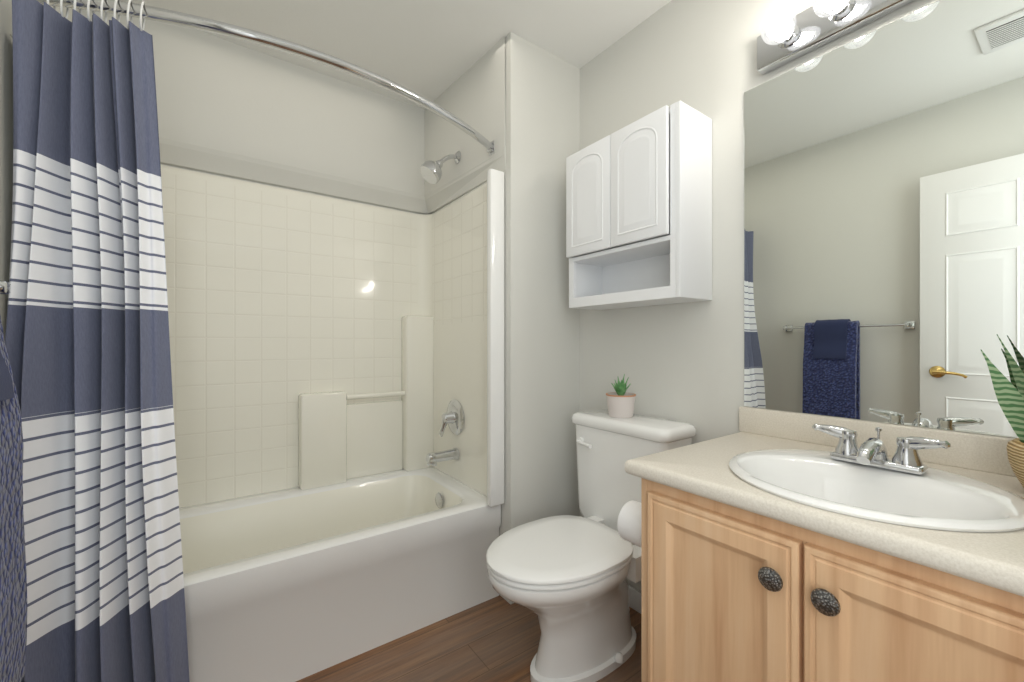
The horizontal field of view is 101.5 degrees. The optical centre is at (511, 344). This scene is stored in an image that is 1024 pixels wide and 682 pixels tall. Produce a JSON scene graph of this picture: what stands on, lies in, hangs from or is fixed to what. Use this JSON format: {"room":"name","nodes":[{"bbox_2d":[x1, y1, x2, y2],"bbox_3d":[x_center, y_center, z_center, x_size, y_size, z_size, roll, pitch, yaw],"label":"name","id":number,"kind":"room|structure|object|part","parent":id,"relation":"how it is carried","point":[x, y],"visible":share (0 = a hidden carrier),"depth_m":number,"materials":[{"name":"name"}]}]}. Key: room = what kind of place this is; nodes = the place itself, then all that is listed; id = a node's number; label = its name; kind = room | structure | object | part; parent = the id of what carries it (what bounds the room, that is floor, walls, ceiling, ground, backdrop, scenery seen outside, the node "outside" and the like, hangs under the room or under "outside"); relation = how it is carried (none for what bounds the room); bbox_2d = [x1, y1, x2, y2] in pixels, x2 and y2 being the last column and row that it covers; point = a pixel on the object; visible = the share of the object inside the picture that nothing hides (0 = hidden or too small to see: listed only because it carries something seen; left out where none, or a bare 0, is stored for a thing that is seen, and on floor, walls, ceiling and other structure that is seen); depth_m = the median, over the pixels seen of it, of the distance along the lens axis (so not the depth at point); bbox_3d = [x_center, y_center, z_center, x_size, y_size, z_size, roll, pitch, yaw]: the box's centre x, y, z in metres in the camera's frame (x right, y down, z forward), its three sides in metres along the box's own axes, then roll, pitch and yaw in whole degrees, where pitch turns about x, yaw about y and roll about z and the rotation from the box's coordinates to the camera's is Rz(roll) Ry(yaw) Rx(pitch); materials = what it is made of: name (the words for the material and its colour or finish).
{"room":"bathroom","nodes":[
{"label":"bathroom","id":0,"kind":"room"},
{"bbox_2d":[0,0,79,338],"bbox_3d":[-0.940,-0.110,0.537,0.100,2.440,2.770,0,0,-36],"label":"wall","id":1,"kind":"structure","parent":0,"point":[6,120],"depth_m":1.00,"materials":[{"name":"white paint"}]},
{"bbox_2d":[0,281,26,681],"bbox_3d":[-0.814,0.217,0.561,0.131,0.747,0.664,0,0,-36],"label":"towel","id":2,"kind":"object","parent":1,"relation":"attached to","point":[13,607],"visible":1,"depth_m":0.70,"materials":[{"name":"blue fabric"}]},
{"bbox_2d":[160,164,423,214],"bbox_3d":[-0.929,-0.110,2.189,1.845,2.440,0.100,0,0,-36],"label":"trim","id":3,"kind":"structure","parent":0,"point":[283,187],"depth_m":2.00,"materials":[{"name":"white paint"}]},
{"bbox_2d":[82,10,505,214],"bbox_3d":[-0.838,-1.041,1.710,1.435,0.578,0.785,0,0,-36],"label":"wall","id":4,"kind":"structure","parent":0,"point":[227,108],"depth_m":1.97,"materials":[{"name":"white paint"}]},
{"bbox_2d":[37,0,494,155],"bbox_3d":[-0.609,-0.880,1.391,1.433,0.060,0.231,0,0,-36],"label":"curtain rod","id":5,"kind":"object","parent":4,"relation":"attached to","point":[158,14],"visible":0.85,"depth_m":1.21,"materials":[{"name":"silver metal"}]},
{"bbox_2d":[5,0,189,681],"bbox_3d":[-1.034,0.085,1.074,0.340,1.980,0.231,0,0,-36],"label":"shower curtain","id":6,"kind":"object","parent":5,"relation":"hanging from","point":[87,340],"visible":0.96,"depth_m":1.04,"materials":[{"name":"fabric"}]},
{"bbox_2d":[120,0,670,108],"bbox_3d":[-0.150,-1.380,1.105,2.045,0.100,2.770,0,0,-36],"label":"ceiling","id":7,"kind":"structure","parent":0,"point":[432,50],"depth_m":1.76,"materials":[{"name":"white paint"}]},
{"bbox_2d":[296,595,640,681],"bbox_3d":[-0.150,1.160,1.105,2.045,0.100,2.770,0,0,-36],"label":"floor","id":8,"kind":"structure","parent":0,"point":[495,639],"depth_m":1.50,"materials":[{"name":"brown wood"}]},
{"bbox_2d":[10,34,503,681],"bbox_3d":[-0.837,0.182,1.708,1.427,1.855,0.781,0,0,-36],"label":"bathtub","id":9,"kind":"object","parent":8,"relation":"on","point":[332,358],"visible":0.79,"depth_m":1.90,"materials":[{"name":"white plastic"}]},
{"bbox_2d":[486,409,695,681],"bbox_3d":[0.244,0.699,1.480,0.738,0.823,0.464,0,0,-36],"label":"toilet","id":10,"kind":"object","parent":8,"relation":"on","point":[564,578],"visible":0.92,"depth_m":1.41,"materials":[{"name":"white ceramic"}]},
{"bbox_2d":[606,374,635,417],"bbox_3d":[0.431,0.202,1.658,0.117,0.170,0.117,0,0,-36],"label":"succulent plant","id":11,"kind":"object","parent":10,"relation":"on","point":[620,402],"visible":1,"depth_m":1.62,"materials":[{"name":"green plant"}]},
{"bbox_3d":[0.431,0.242,1.658,0.117,0.088,0.117,0,0,-36],"label":"pot","id":12,"kind":"part","parent":11,"relation":"part of","materials":[{"name":"white ceramic"}]},
{"bbox_2d":[617,406,1023,681],"bbox_3d":[0.772,0.651,0.877,0.606,0.919,1.064,0,0,-36],"label":"bathroom vanity","id":13,"kind":"object","parent":8,"relation":"on","point":[779,546],"visible":1,"depth_m":0.82,"materials":[{"name":"brown wood"}]},
{"bbox_3d":[0.432,0.673,0.896,0.020,0.623,0.325,0,0,-36],"label":"door","id":14,"kind":"part","parent":13,"relation":"part of","materials":[{"name":"brown wood"}]},
{"bbox_3d":[0.510,0.438,0.747,0.029,0.043,0.129,0,0,-36],"label":"knob","id":15,"kind":"part","parent":13,"relation":"part of","materials":[{"name":"grey metal"}]},
{"bbox_2d":[728,448,1023,577],"bbox_3d":[0.724,0.355,0.877,0.470,0.156,0.480,0,0,-36],"label":"sink","id":16,"kind":"object","parent":13,"relation":"in","point":[979,517],"depth_m":0.80,"materials":[{"name":"white ceramic"}]},
{"bbox_2d":[812,423,950,474],"bbox_3d":[0.803,0.234,0.934,0.127,0.085,0.241,0,0,-36],"label":"faucet","id":17,"kind":"object","parent":13,"relation":"on","point":[871,457],"depth_m":0.93,"materials":[{"name":"silver metal"}]},
{"bbox_3d":[0.626,0.673,0.626,0.020,0.623,0.323,0,0,-36],"label":"door","id":18,"kind":"part","parent":13,"relation":"part of","materials":[{"name":"brown wood"}]},
{"bbox_2d":[981,334,1023,486],"bbox_3d":[1.030,0.075,0.758,0.217,0.429,0.242,0,0,-36],"label":"snake plant","id":19,"kind":"object","parent":13,"relation":"on","point":[1010,397],"visible":1,"depth_m":0.83,"materials":[{"name":"green plant"}]},
{"bbox_2d":[1006,437,1023,486],"bbox_3d":[1.046,0.239,0.764,0.185,0.100,0.185,0,0,-36],"label":"basket","id":20,"kind":"object","parent":13,"relation":"on","point":[1015,447],"depth_m":0.80,"materials":[{"name":"wicker"}]},
{"bbox_2d":[436,32,579,603],"bbox_3d":[-0.078,-0.110,2.234,0.410,2.440,0.820,0,0,-36],"label":"wall","id":21,"kind":"structure","parent":0,"point":[542,323],"depth_m":1.87,"materials":[{"name":"white paint"}]},
{"bbox_2d":[420,151,463,466],"bbox_3d":[-0.370,-0.185,2.072,0.207,1.560,0.183,0,0,-36],"label":"shower fixtures","id":22,"kind":"object","parent":21,"relation":"attached to","point":[453,415],"visible":1,"depth_m":2.07,"materials":[{"name":"silver metal"}]},
{"bbox_3d":[-0.346,0.560,2.079,0.158,0.069,0.062,0,0,-36],"label":"tub spout","id":23,"kind":"part","parent":22,"relation":"part of","materials":[{"name":"silver metal"}]},
{"bbox_2d":[580,0,1015,591],"bbox_3d":[0.639,-0.110,1.672,0.100,2.440,2.770,0,0,-36],"label":"wall","id":24,"kind":"structure","parent":0,"point":[678,362],"depth_m":1.54,"materials":[{"name":"white paint"}]},
{"bbox_2d":[629,585,640,613],"bbox_3d":[0.540,1.067,1.711,0.014,0.085,0.749,0,0,-36],"label":"baseboard","id":25,"kind":"structure","parent":24,"relation":"attached to","point":[634,599],"depth_m":1.73,"materials":[{"name":"white"}]},
{"bbox_2d":[566,101,711,309],"bbox_3d":[0.468,-0.476,1.633,0.220,0.643,0.525,0,0,-36],"label":"upper cabinet","id":26,"kind":"object","parent":24,"relation":"attached to","point":[639,213],"visible":1,"depth_m":1.50,"materials":[{"name":"white wood"}]},
{"bbox_3d":[0.306,-0.582,1.688,0.021,0.427,0.240,0,0,-36],"label":"door","id":27,"kind":"part","parent":26,"relation":"part of","materials":[{"name":"white wood"}]},
{"bbox_3d":[0.448,-0.582,1.490,0.021,0.427,0.240,0,0,-36],"label":"door","id":28,"kind":"part","parent":26,"relation":"part of","materials":[{"name":"white wood"}]},
{"bbox_2d":[757,0,915,74],"bbox_3d":[0.946,-0.920,1.028,0.153,0.110,0.685,0,0,-36],"label":"sconce","id":29,"kind":"object","parent":24,"relation":"attached to","point":[781,41],"visible":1,"depth_m":1.19,"materials":[{"name":"silver metal"}]},
{"bbox_2d":[744,0,1023,437],"bbox_3d":[1.048,-0.315,1.012,0.005,1.046,0.940,0,0,-36],"label":"mirror","id":30,"kind":"object","parent":24,"relation":"attached to","point":[884,224],"visible":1,"depth_m":1.08,"materials":[{"name":"clear glass"}]}
]}

